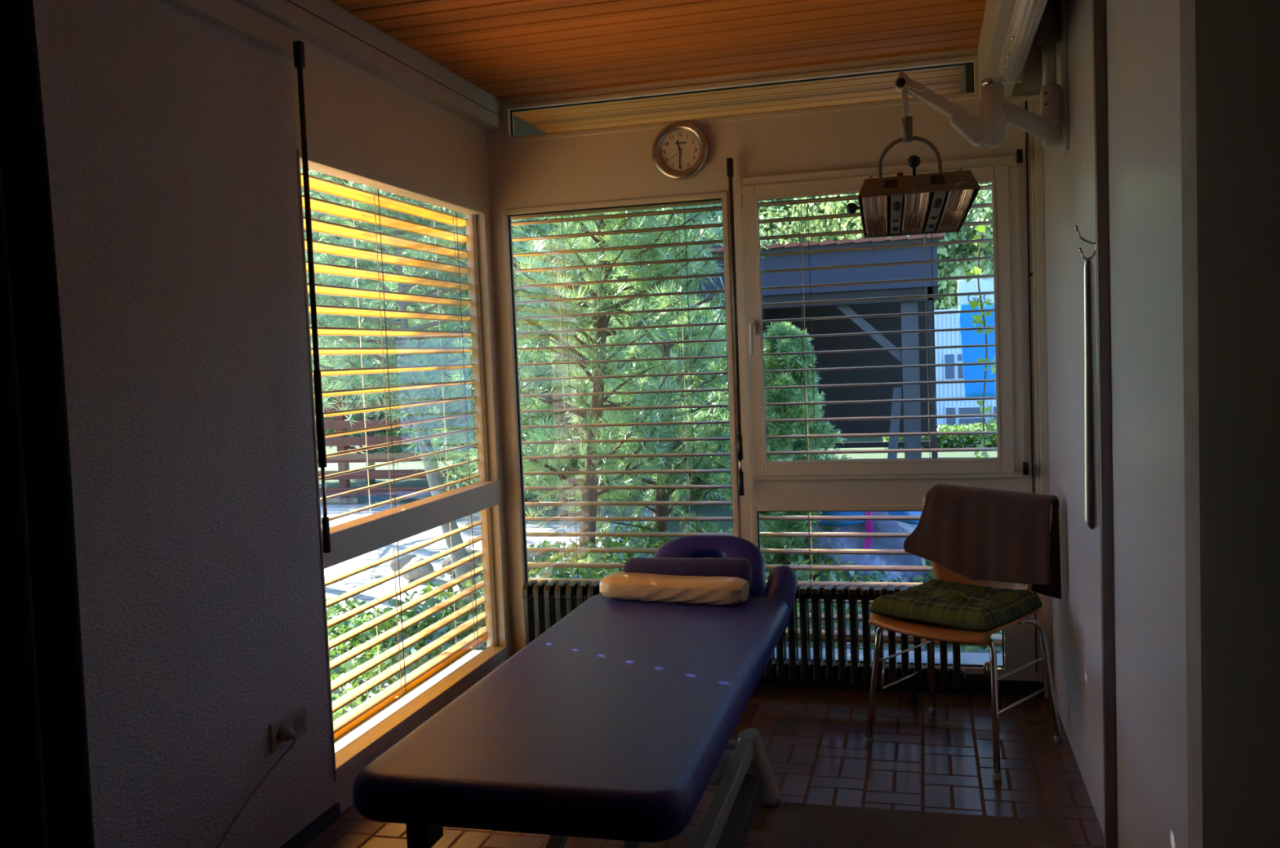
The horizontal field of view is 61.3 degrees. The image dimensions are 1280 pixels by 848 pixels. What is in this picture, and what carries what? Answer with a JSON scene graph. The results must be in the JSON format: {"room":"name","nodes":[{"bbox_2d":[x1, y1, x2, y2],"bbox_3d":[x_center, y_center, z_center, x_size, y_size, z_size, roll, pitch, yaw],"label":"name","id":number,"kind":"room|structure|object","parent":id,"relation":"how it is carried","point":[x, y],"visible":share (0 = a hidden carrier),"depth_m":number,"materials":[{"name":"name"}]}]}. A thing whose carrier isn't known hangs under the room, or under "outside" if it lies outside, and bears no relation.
{"room":"massage therapy room","nodes":[
{"label":"massage therapy room","id":0,"kind":"room"},
{"bbox_2d":[0,0,94,847],"bbox_3d":[-1.237,0.122,1.866,0.095,2.370,0.649,-1,4,15],"label":"door frame","id":1,"kind":"structure","parent":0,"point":[46,793],"depth_m":2.09,"materials":[{"name":"black fabric"}]},
{"bbox_2d":[32,0,511,847],"bbox_3d":[-1.466,0.078,1.829,0.140,2.540,6.270,-1,4,15],"label":"wall","id":2,"kind":"structure","parent":0,"point":[170,132],"depth_m":2.79,"materials":[{"name":"paint"}]},
{"bbox_2d":[159,0,301,59],"bbox_3d":[-1.633,-0.969,0.979,0.060,0.076,4.688,-1,4,15],"label":"trim","id":3,"kind":"structure","parent":2,"relation":"attached to","point":[233,16],"depth_m":2.96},
{"bbox_2d":[268,704,307,753],"bbox_3d":[-1.021,0.885,3.139,0.013,0.085,0.180,-1,4,15],"label":"wall outlet","id":4,"kind":"object","parent":2,"relation":"attached to","point":[296,719],"visible":0.94,"depth_m":3.13,"materials":[{"name":"beige plastic"}]},
{"bbox_2d":[215,726,297,847],"bbox_3d":[-1.081,1.087,2.711,0.079,0.387,0.838,-2,4,10],"label":"power cable","id":5,"kind":"object","parent":4,"relation":"attached to","point":[284,734],"visible":1,"depth_m":3.03,"materials":[{"name":"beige plastic"}]},
{"bbox_2d":[276,724,285,742],"bbox_3d":[-1.030,0.887,3.095,0.009,0.048,0.048,-1,4,15],"label":"plug","id":6,"kind":"object","parent":4,"relation":"attached to","point":[278,726],"depth_m":3.08,"materials":[{"name":"white plastic"}]},
{"bbox_2d":[293,715,303,731],"bbox_3d":[-1.007,0.881,3.182,0.009,0.048,0.048,-1,4,15],"label":"socket","id":7,"kind":"object","parent":4,"relation":"attached to","point":[298,719],"depth_m":3.18,"materials":[{"name":"white plastic"}]},
{"bbox_2d":[279,803,340,847],"bbox_3d":[-1.608,1.377,1.144,0.152,0.045,4.695,-1,4,15],"label":"baseboard","id":8,"kind":"structure","parent":2,"relation":"attached to","point":[322,823],"depth_m":3.25,"materials":[{"name":"black tile"}]},
{"bbox_2d":[293,40,330,553],"bbox_3d":[-0.962,-0.363,3.175,0.025,1.495,0.032,-1,4,15],"label":"rod","id":9,"kind":"object","parent":2,"relation":"hanging from","point":[298,46],"visible":1,"depth_m":3.17,"materials":[{"name":"black plastic"}]},
{"bbox_2d":[235,0,501,130],"bbox_3d":[-1.441,-1.124,1.700,0.110,0.128,6.200,-1,4,15],"label":"trim","id":10,"kind":"structure","parent":2,"relation":"attached to","point":[314,31],"depth_m":3.66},
{"bbox_2d":[296,148,508,782],"bbox_3d":[-0.845,0.095,4.038,0.081,1.957,1.467,-1,4,15],"label":"window","id":11,"kind":"structure","parent":2,"relation":"in","point":[350,540],"depth_m":4.20,"materials":[{"name":"white paint"}]},
{"bbox_2d":[300,172,487,743],"bbox_3d":[-0.948,0.027,4.050,0.100,1.991,1.746,-1,4,15],"label":"blind","id":12,"kind":"object","parent":11,"relation":"attached to","point":[344,725],"visible":0.56,"depth_m":4.06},
{"bbox_2d":[334,649,482,752],"bbox_3d":[-1.023,1.129,4.033,0.260,0.030,2.000,-1,4,15],"label":"window sill","id":13,"kind":"structure","parent":2,"relation":"attached to","point":[363,728],"depth_m":4.25,"materials":[{"name":"metal"}]},
{"bbox_2d":[513,115,546,137],"bbox_3d":[-0.570,-1.323,5.277,0.138,0.240,1.028,-1,4,15],"label":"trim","id":14,"kind":"structure","parent":2,"relation":"attached to","point":[522,128],"depth_m":5.09,"materials":[{"name":"grey"}]},
{"bbox_2d":[328,0,1036,133],"bbox_3d":[-0.029,-1.350,1.928,2.895,0.180,7.386,-1,4,15],"label":"ceiling","id":15,"kind":"structure","parent":0,"point":[507,49],"depth_m":3.96,"materials":[{"name":"orange wood"}]},
{"bbox_2d":[302,686,1104,847],"bbox_3d":[-0.244,1.376,1.602,2.515,0.120,6.270,-1,4,15],"label":"floor","id":16,"kind":"structure","parent":0,"point":[918,760],"depth_m":3.61,"materials":[{"name":"tile"}]},
{"bbox_2d":[352,534,797,847],"bbox_3d":[-0.002,0.859,3.291,0.797,0.703,2.123,-1,4,15],"label":"table","id":17,"kind":"object","parent":16,"relation":"on","point":[616,721],"visible":0.84,"depth_m":2.70,"materials":[{"name":"blue leather"}]},
{"bbox_2d":[599,572,749,605],"bbox_3d":[0.121,0.600,3.939,0.550,0.092,0.129,-1,4,23],"label":"pillow","id":18,"kind":"object","parent":17,"relation":"on","point":[645,587],"visible":1,"depth_m":3.89,"materials":[{"name":"beige fabric"}]},
{"bbox_2d":[622,557,751,590],"bbox_3d":[0.177,0.567,4.045,0.480,0.132,0.132,-1,4,15],"label":"bolster","id":19,"kind":"object","parent":17,"relation":"on","point":[686,566],"visible":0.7,"depth_m":3.99,"materials":[{"name":"blue fabric"}]},
{"bbox_2d":[522,580,1000,708],"bbox_3d":[0.447,0.885,4.396,1.932,0.462,0.130,-1,4,15],"label":"radiator","id":20,"kind":"object","parent":16,"relation":"on","point":[545,603],"visible":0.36,"depth_m":4.27,"materials":[{"name":"metal"}]},
{"bbox_2d":[768,802,1074,847],"bbox_3d":[0.663,1.215,2.565,0.825,0.009,1.410,-1,4,15],"label":"rug","id":21,"kind":"object","parent":16,"relation":"on","point":[798,825],"visible":1,"depth_m":3.12,"materials":[{"name":"fabric"}]},
{"bbox_2d":[863,494,1062,781],"bbox_3d":[1.116,0.691,3.775,0.493,0.871,0.520,-6,5,-44],"label":"chair","id":22,"kind":"object","parent":16,"relation":"on","point":[931,632],"visible":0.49,"depth_m":3.74,"materials":[{"name":"silver wood"}]},
{"bbox_2d":[869,578,1042,631],"bbox_3d":[1.097,0.613,3.754,0.444,0.091,0.410,1,5,45],"label":"seat cushion","id":23,"kind":"object","parent":22,"relation":"on","point":[935,601],"visible":1,"depth_m":3.66,"materials":[{"name":"green fabric"}]},
{"bbox_2d":[903,483,1062,599],"bbox_3d":[1.227,0.417,3.919,0.127,0.386,0.568,-6,5,-44],"label":"blanket","id":24,"kind":"object","parent":22,"relation":"on","point":[975,533],"visible":0.98,"depth_m":3.83,"materials":[{"name":"brown fabric"}]},
{"bbox_2d":[486,41,1041,681],"bbox_3d":[0.486,-0.174,4.512,2.275,2.556,0.070,-1,4,15],"label":"wall","id":25,"kind":"structure","parent":0,"point":[615,166],"depth_m":4.44,"materials":[{"name":"white paint"}]},
{"bbox_2d":[501,191,739,648],"bbox_3d":[-0.075,0.045,4.663,0.994,1.990,0.063,-1,4,15],"label":"window","id":26,"kind":"structure","parent":25,"relation":"in","point":[506,214],"depth_m":4.70,"materials":[{"name":"white paint"}]},
{"bbox_2d":[511,200,733,583],"bbox_3d":[-0.116,-0.023,4.784,1.136,1.940,0.100,-1,4,15],"label":"blind","id":27,"kind":"object","parent":26,"relation":"attached to","point":[565,565],"visible":0.52,"depth_m":4.75,"materials":[{"name":"white plastic"}]},
{"bbox_2d":[652,121,708,180],"bbox_3d":[0.166,-1.129,4.469,0.236,0.236,0.043,-1,4,15],"label":"wall clock","id":28,"kind":"object","parent":25,"relation":"attached to","point":[680,150],"visible":1,"depth_m":4.46,"materials":[{"name":"metal"}]},
{"bbox_2d":[726,157,744,495],"bbox_3d":[0.392,-0.393,4.434,0.025,1.380,0.032,-1,4,15],"label":"rod","id":29,"kind":"object","parent":25,"relation":"attached to","point":[730,170],"visible":1,"depth_m":4.43,"materials":[{"name":"black plastic"}]},
{"bbox_2d":[503,54,978,142],"bbox_3d":[0.370,-1.322,4.448,1.962,0.160,0.063,-1,4,15],"label":"window","id":30,"kind":"structure","parent":25,"relation":"in","point":[508,110],"depth_m":4.41,"materials":[{"name":"white paint"}]},
{"bbox_2d":[751,505,1010,675],"bbox_3d":[0.976,0.668,4.432,1.018,0.681,0.063,-1,4,15],"label":"window","id":31,"kind":"structure","parent":25,"relation":"in","point":[1005,668],"depth_m":4.40,"materials":[{"name":"white paint"}]},
{"bbox_2d":[742,148,1028,480],"bbox_3d":[0.966,-0.407,4.315,1.082,1.263,0.115,-1,4,15],"label":"window","id":32,"kind":"structure","parent":25,"relation":"in","point":[1002,171],"depth_m":4.27,"materials":[{"name":"white paint"}]},
{"bbox_2d":[758,182,1002,646],"bbox_3d":[0.981,-0.051,4.495,1.086,1.938,0.100,-1,4,15],"label":"blind","id":33,"kind":"object","parent":32,"relation":"attached to","point":[997,638],"visible":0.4,"depth_m":4.49,"materials":[{"name":"white plastic"}]},
{"bbox_2d":[774,647,1002,665],"bbox_3d":[0.622,1.019,4.718,2.575,0.030,0.230,-1,4,15],"label":"trim","id":34,"kind":"structure","parent":25,"relation":"attached to","point":[967,658],"depth_m":4.59,"materials":[{"name":"metal"}]},
{"bbox_2d":[756,675,1044,697],"bbox_3d":[0.527,1.074,4.549,2.275,0.060,0.012,-1,4,15],"label":"baseboard","id":35,"kind":"structure","parent":25,"relation":"attached to","point":[969,686],"depth_m":4.37,"materials":[{"name":"black tile"}]},
{"bbox_2d":[959,64,972,93],"bbox_3d":[1.480,-1.396,4.734,0.140,0.195,1.028,-1,4,15],"label":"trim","id":36,"kind":"structure","parent":25,"relation":"attached to","point":[966,86],"depth_m":4.25,"materials":[{"name":"grey"}]},
{"bbox_2d":[977,0,1016,98],"bbox_3d":[0.580,-1.141,1.168,0.120,0.195,6.198,-1,4,15],"label":"trim","id":37,"kind":"structure","parent":25,"relation":"attached to","point":[997,15],"depth_m":3.52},
{"bbox_2d":[1013,94,1039,102],"bbox_3d":[1.480,-1.244,4.125,0.105,0.014,0.025,-1,4,15],"label":"trim","id":38,"kind":"structure","parent":25,"relation":"attached to","point":[1034,96],"depth_m":4.12,"materials":[{"name":"white paint"}]},
{"bbox_2d":[1025,100,1037,671],"bbox_3d":[1.524,-0.134,4.209,0.006,2.230,0.014,-1,4,15],"label":"trim","id":39,"kind":"structure","parent":25,"relation":"attached to","point":[1026,133],"depth_m":4.19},
{"bbox_2d":[1029,97,1053,697],"bbox_3d":[1.556,-0.084,4.190,0.047,2.330,0.022,-1,4,15],"label":"trim","id":40,"kind":"structure","parent":25,"relation":"attached to","point":[1037,167],"depth_m":4.17,"materials":[{"name":"white paint"}]},
{"bbox_2d":[1040,0,1187,847],"bbox_3d":[1.347,-0.123,3.077,0.120,2.560,2.410,-1,4,15],"label":"wall","id":41,"kind":"structure","parent":0,"point":[1143,37],"depth_m":2.51,"materials":[{"name":"paint"}]},
{"bbox_2d":[845,0,1069,238],"bbox_3d":[1.011,-0.992,3.482,0.696,0.728,0.233,-1,4,15],"label":"heat lamp","id":42,"kind":"object","parent":41,"relation":"attached to","point":[940,202],"visible":1,"depth_m":3.44,"materials":[{"name":"beige metal"}]},
{"bbox_2d":[883,178,897,188],"bbox_3d":[0.809,-0.775,3.483,0.045,0.032,0.039,-1,4,15],"label":"vent","id":43,"kind":"object","parent":42,"relation":"attached to","point":[887,183],"depth_m":3.48,"materials":[{"name":"black plastic"}]},
{"bbox_2d":[897,172,902,176],"bbox_3d":[0.848,-0.811,3.524,0.020,0.018,0.015,-1,4,15],"label":"switch","id":44,"kind":"object","parent":42,"relation":"attached to","point":[900,174],"depth_m":3.52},
{"bbox_2d":[929,175,945,184],"bbox_3d":[0.949,-0.779,3.446,0.046,0.032,0.039,-1,4,15],"label":"vent","id":45,"kind":"object","parent":42,"relation":"attached to","point":[934,180],"depth_m":3.44,"materials":[{"name":"black plastic"}]},
{"bbox_2d":[1036,0,1061,45],"bbox_3d":[1.299,-1.291,3.436,0.072,0.150,0.072,-1,4,15],"label":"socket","id":46,"kind":"object","parent":42,"relation":"attached to","point":[1049,29],"depth_m":3.41,"materials":[{"name":"plastic"}]},
{"bbox_2d":[998,0,1047,84],"bbox_3d":[1.119,-1.152,3.141,0.077,0.066,1.120,-1,4,15],"label":"lamp","id":47,"kind":"object","parent":41,"relation":"attached to","point":[1027,15],"visible":0.97,"depth_m":3.18,"materials":[{"name":"white metal"}]},
{"bbox_2d":[1074,225,1096,259],"bbox_3d":[1.199,-0.487,2.898,0.062,0.093,0.024,-1,4,15],"label":"coat hook","id":48,"kind":"object","parent":41,"relation":"attached to","point":[1076,227],"visible":0.8,"depth_m":2.90,"materials":[{"name":"silver metal"}]},
{"bbox_2d":[1084,257,1099,529],"bbox_3d":[1.218,-0.079,2.920,0.042,0.733,0.009,0,4,33],"label":"shoehorn","id":49,"kind":"object","parent":48,"relation":"hanging from","point":[1091,475],"visible":0.98,"depth_m":2.92,"materials":[{"name":"metal"}]},
{"bbox_2d":[1092,0,1117,847],"bbox_3d":[1.200,-0.126,2.770,0.048,2.505,0.047,-1,4,15],"label":"trim","id":50,"kind":"structure","parent":41,"relation":"attached to","point":[1099,6],"depth_m":2.76,"materials":[{"name":"brown metal"}]},
{"bbox_2d":[1179,0,1202,847],"bbox_3d":[0.998,-0.029,1.771,0.132,2.560,0.300,-1,4,15],"label":"wall pier","id":51,"kind":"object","parent":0,"point":[1187,7],"depth_m":1.88,"materials":[{"name":"paint"}]},
{"bbox_2d":[1195,0,1279,847],"bbox_3d":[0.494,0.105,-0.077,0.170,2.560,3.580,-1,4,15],"label":"door","id":52,"kind":"structure","parent":51,"relation":"attached to","point":[1237,42],"depth_m":1.45,"materials":[{"name":"brown wood"}]},
{"label":"outside","id":53,"kind":"structure","parent":0,"visible":0},
{"bbox_2d":[317,436,997,673],"bbox_3d":[3.775,0.948,21.311,80.000,1.800,46.000,-1,4,15],"label":"ground","id":54,"kind":"structure","parent":53,"point":[705,510],"depth_m":13.95,"materials":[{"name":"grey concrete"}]},
{"bbox_2d":[301,169,469,484],"bbox_3d":[-3.596,-1.698,13.940,3.247,4.986,3.312,-3,4,-6],"label":"broadleaf tree","id":55,"kind":"object","parent":54,"relation":"on","point":[396,448],"visible":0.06,"depth_m":13.91,"materials":[{"name":"green plant"}]},
{"bbox_2d":[325,591,486,721],"bbox_3d":[-2.125,1.207,4.866,2.235,0.207,3.304,-1,4,15],"label":"ground cover","id":56,"kind":"structure","parent":54,"relation":"on","point":[344,627],"depth_m":5.51,"materials":[{"name":"green plant"}]},
{"bbox_2d":[333,636,487,713],"bbox_3d":[-1.442,1.303,3.999,0.540,0.030,3.900,-1,4,15],"label":"strip","id":57,"kind":"object","parent":54,"relation":"on","point":[386,685],"depth_m":5.06,"materials":[{"name":"green plant"}]},
{"bbox_2d":[314,395,656,502],"bbox_3d":[-2.537,0.248,11.973,5.600,1.250,0.120,-1,4,15],"label":"fence","id":58,"kind":"object","parent":54,"relation":"on","point":[341,424],"visible":0.17,"depth_m":12.05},
{"bbox_2d":[320,504,654,631],"bbox_3d":[-4.298,1.085,9.578,8.380,0.015,5.150,-1,4,15],"label":"paved path","id":59,"kind":"structure","parent":54,"relation":"on","point":[333,590],"depth_m":8.89,"materials":[{"name":"grey concrete"}]},
{"bbox_2d":[302,169,453,426],"bbox_3d":[-3.275,-1.270,9.949,3.011,4.590,3.096,0,4,32],"label":"pine tree","id":60,"kind":"object","parent":59,"relation":"on","point":[395,290],"visible":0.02,"depth_m":10.16,"materials":[{"name":"green plant"}]},
{"bbox_2d":[300,167,459,382],"bbox_3d":[-2.687,-1.707,7.447,3.130,5.718,2.985,0,4,29],"label":"pine tree","id":61,"kind":"object","parent":59,"relation":"on","point":[321,175],"visible":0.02,"depth_m":7.58,"materials":[{"name":"green plant"}]},
{"bbox_2d":[388,553,417,571],"bbox_3d":[-1.704,1.014,7.830,0.227,0.151,0.178,-3,4,-7],"label":"rock","id":62,"kind":"object","parent":59,"relation":"on","point":[405,559],"visible":0.34,"depth_m":7.77,"materials":[{"name":"grey stone"}]},
{"bbox_2d":[401,556,434,581],"bbox_3d":[-1.544,1.007,7.540,0.246,0.166,0.205,-1,4,15],"label":"rock","id":63,"kind":"object","parent":59,"relation":"on","point":[418,573],"visible":0.59,"depth_m":7.46,"materials":[{"name":"grey stone"}]},
{"bbox_2d":[301,171,573,601],"bbox_3d":[-1.446,-0.254,6.923,2.016,2.818,1.939,1,5,40],"label":"pine tree","id":64,"kind":"object","parent":59,"relation":"on","point":[418,413],"visible":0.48,"depth_m":6.87,"materials":[{"name":"green plant"}]},
{"bbox_2d":[440,547,482,575],"bbox_3d":[-1.249,0.974,7.649,0.293,0.215,0.260,1,5,42],"label":"rock","id":65,"kind":"object","parent":59,"relation":"on","point":[446,561],"visible":0.2,"depth_m":7.59,"materials":[{"name":"grey stone"}]},
{"bbox_2d":[527,552,550,576],"bbox_3d":[-0.769,0.972,7.571,0.293,0.202,0.247,-1,4,15],"label":"rock","id":66,"kind":"object","parent":59,"relation":"on","point":[530,555],"visible":0.16,"depth_m":7.50,"materials":[{"name":"grey stone"}]},
{"bbox_2d":[466,288,693,516],"bbox_3d":[-0.606,-0.213,10.414,2.120,2.251,2.108,0,4,38],"label":"pine tree","id":67,"kind":"object","parent":59,"relation":"on","point":[541,418],"visible":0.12,"depth_m":9.89,"materials":[{"name":"green plant"}]},
{"bbox_2d":[403,198,586,452],"bbox_3d":[-1.806,-1.460,14.199,2.898,4.332,2.778,-5,4,-36],"label":"broadleaf tree","id":68,"kind":"object","parent":54,"relation":"on","point":[543,229],"visible":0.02,"depth_m":13.59,"materials":[{"name":"green plant"}]},
{"bbox_2d":[405,297,586,502],"bbox_3d":[-1.435,-0.171,11.268,2.078,2.460,2.164,-5,4,-37],"label":"pine tree","id":69,"kind":"object","parent":54,"relation":"on","point":[451,378],"visible":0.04,"depth_m":10.99,"materials":[{"name":"green plant"}]},
{"bbox_2d":[400,203,774,575],"bbox_3d":[-0.349,-0.648,7.413,2.352,3.425,2.466,0,4,31],"label":"pine tree","id":70,"kind":"object","parent":54,"relation":"on","point":[598,353],"visible":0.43,"depth_m":7.11,"materials":[{"name":"green plant"}]},
{"bbox_2d":[559,206,729,547],"bbox_3d":[0.130,-0.581,7.811,1.512,3.208,1.583,-2,4,-1],"label":"pine tree","id":71,"kind":"object","parent":54,"relation":"on","point":[659,510],"visible":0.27,"depth_m":7.78,"materials":[{"name":"green plant"}]},
{"bbox_2d":[371,522,1002,653],"bbox_3d":[0.488,0.924,6.499,3.270,0.356,2.726,-1,4,15],"label":"undergrowth","id":72,"kind":"object","parent":54,"relation":"on","point":[596,557],"visible":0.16,"depth_m":6.27,"materials":[{"name":"green plant"}]},
{"bbox_2d":[634,295,765,501],"bbox_3d":[0.628,-0.209,11.079,1.612,2.302,1.511,-3,4,-4],"label":"pine tree","id":73,"kind":"object","parent":54,"relation":"on","point":[699,492],"visible":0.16,"depth_m":10.85,"materials":[{"name":"green plant"}]},
{"bbox_2d":[678,318,852,539],"bbox_3d":[0.989,0.168,7.533,1.386,1.806,1.235,-6,5,-44],"label":"bush","id":74,"kind":"object","parent":54,"relation":"on","point":[783,329],"visible":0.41,"depth_m":7.29,"materials":[{"name":"green plant"}]},
{"bbox_2d":[693,233,944,459],"bbox_3d":[2.639,-1.021,14.971,3.035,3.008,3.738,-1,4,15],"label":"shed","id":75,"kind":"object","parent":54,"relation":"on","point":[914,357],"visible":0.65,"depth_m":13.38,"materials":[{"name":"grey wood"}]},
{"bbox_2d":[786,602,1002,653],"bbox_3d":[3.351,0.875,7.867,4.950,0.020,7.150,-1,4,15],"label":"terrace","id":76,"kind":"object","parent":54,"relation":"on","point":[848,644],"depth_m":5.42,"materials":[{"name":"stone"}]},
{"bbox_2d":[759,454,835,581],"bbox_3d":[0.885,0.623,6.537,0.700,0.889,0.696,1,5,45],"label":"bush","id":77,"kind":"object","parent":76,"relation":"on","point":[775,526],"visible":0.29,"depth_m":6.42,"materials":[{"name":"green plant"}]},
{"bbox_2d":[808,511,926,582],"bbox_3d":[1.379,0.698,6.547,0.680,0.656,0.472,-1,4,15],"label":"car","id":78,"kind":"object","parent":76,"relation":"on","point":[904,526],"visible":0.23,"depth_m":6.35,"materials":[{"name":"blue metal"}]},
{"bbox_2d":[965,225,996,457],"bbox_3d":[1.809,0.008,5.693,0.140,2.102,0.142,-3,4,-4],"label":"climbing vine","id":79,"kind":"object","parent":76,"relation":"on","point":[973,304],"visible":0.7,"depth_m":5.66,"materials":[{"name":"green plant"}]},
{"bbox_2d":[882,422,997,449],"bbox_3d":[7.208,0.267,21.660,4.599,0.558,1.606,-1,4,15],"label":"hedge","id":80,"kind":"object","parent":54,"relation":"on","point":[943,441],"visible":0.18,"depth_m":21.29,"materials":[{"name":"green plant"}]},
{"bbox_2d":[933,308,996,426],"bbox_3d":[19.030,-2.145,39.792,15.800,4.570,10.180,-1,4,15],"label":"office building","id":81,"kind":"structure","parent":54,"relation":"on","point":[948,321],"depth_m":36.84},
{"bbox_2d":[955,277,995,397],"bbox_3d":[6.842,-1.286,21.360,1.091,3.600,0.126,-1,4,15],"label":"banner","id":82,"kind":"object","parent":54,"relation":"on","point":[967,337],"visible":0.41,"depth_m":21.39,"materials":[{"name":"blue fabric"}]},
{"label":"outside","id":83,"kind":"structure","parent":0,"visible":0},
{"bbox_2d":[352,306,937,436],"bbox_3d":[0.565,-17.617,89.218,220.000,30.798,90.000,-1,4,15],"label":"hillside","id":84,"kind":"structure","parent":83,"point":[375,415],"depth_m":51.29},
{"bbox_2d":[513,216,586,266],"bbox_3d":[-4.543,-5.707,51.047,6.122,11.789,6.389,-6,5,-44],"label":"tree","id":85,"kind":"object","parent":84,"relation":"on","point":[547,224],"visible":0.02,"depth_m":47.75,"materials":[{"name":"green plant"}]},
{"bbox_2d":[515,231,609,302],"bbox_3d":[-3.980,-3.213,44.954,5.808,10.407,6.062,-2,4,8],"label":"tree","id":86,"kind":"object","parent":84,"relation":"on","point":[545,260],"visible":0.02,"depth_m":44.45,"materials":[{"name":"green plant"}]},
{"bbox_2d":[542,238,666,388],"bbox_3d":[-1.607,-3.276,44.884,6.014,9.756,6.090,-3,4,-15],"label":"tree","id":87,"kind":"object","parent":84,"relation":"on","point":[611,271],"visible":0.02,"depth_m":44.65,"materials":[{"name":"green plant"}]},
{"bbox_2d":[526,204,715,288],"bbox_3d":[-0.954,-7.109,50.782,9.310,13.766,8.734,-3,4,-15],"label":"tree","id":88,"kind":"object","parent":84,"relation":"on","point":[552,228],"visible":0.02,"depth_m":47.60,"materials":[{"name":"green plant"}]},
{"bbox_2d":[608,204,722,306],"bbox_3d":[2.008,-4.993,46.203,6.160,11.631,6.084,-1,4,22],"label":"tree","id":89,"kind":"object","parent":84,"relation":"on","point":[705,205],"visible":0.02,"depth_m":45.95,"materials":[{"name":"green plant"}]},
{"bbox_2d":[609,196,823,279],"bbox_3d":[3.558,-8.068,49.080,9.571,15.678,9.692,-2,4,6],"label":"tree","id":90,"kind":"object","parent":84,"relation":"on","point":[785,207],"visible":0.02,"depth_m":46.31,"materials":[{"name":"green plant"}]},
{"bbox_2d":[675,200,826,301],"bbox_3d":[4.353,-3.942,43.718,6.066,10.602,6.142,-4,4,-22],"label":"tree","id":91,"kind":"object","parent":84,"relation":"on","point":[780,229],"visible":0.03,"depth_m":41.93,"materials":[{"name":"green plant"}]},
{"bbox_2d":[769,195,852,244],"bbox_3d":[8.099,-9.317,52.035,8.057,13.876,8.589,0,4,33],"label":"tree","id":92,"kind":"object","parent":84,"relation":"on","point":[837,195],"visible":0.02,"depth_m":49.72,"materials":[{"name":"green plant"}]},
{"bbox_2d":[818,195,857,238],"bbox_3d":[11.441,-9.091,50.236,7.831,13.067,8.173,-2,4,2],"label":"tree","id":93,"kind":"object","parent":84,"relation":"on","point":[839,195],"visible":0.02,"depth_m":49.63,"materials":[{"name":"green plant"}]},
{"bbox_2d":[786,193,955,310],"bbox_3d":[9.116,-5.160,43.393,6.716,12.276,6.801,0,4,36],"label":"tree","id":94,"kind":"object","parent":84,"relation":"on","point":[829,207],"visible":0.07,"depth_m":42.43,"materials":[{"name":"green plant"}]},
{"bbox_2d":[889,183,986,286],"bbox_3d":[13.388,-6.870,46.597,7.666,11.067,7.192,1,5,41],"label":"tree","id":95,"kind":"object","parent":84,"relation":"on","point":[945,246],"visible":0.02,"depth_m":43.91,"materials":[{"name":"green plant"}]},
{"bbox_2d":[910,182,993,310],"bbox_3d":[12.646,-4.050,41.646,5.480,10.558,5.841,1,5,45],"label":"tree","id":96,"kind":"object","parent":84,"relation":"on","point":[948,268],"visible":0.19,"depth_m":40.69,"materials":[{"name":"green plant"}]},
{"bbox_2d":[947,182,993,263],"bbox_3d":[15.875,-5.675,43.734,6.414,10.823,6.390,-5,5,-40],"label":"tree","id":97,"kind":"object","parent":84,"relation":"on","point":[988,184],"visible":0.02,"depth_m":42.93,"materials":[{"name":"green plant"}]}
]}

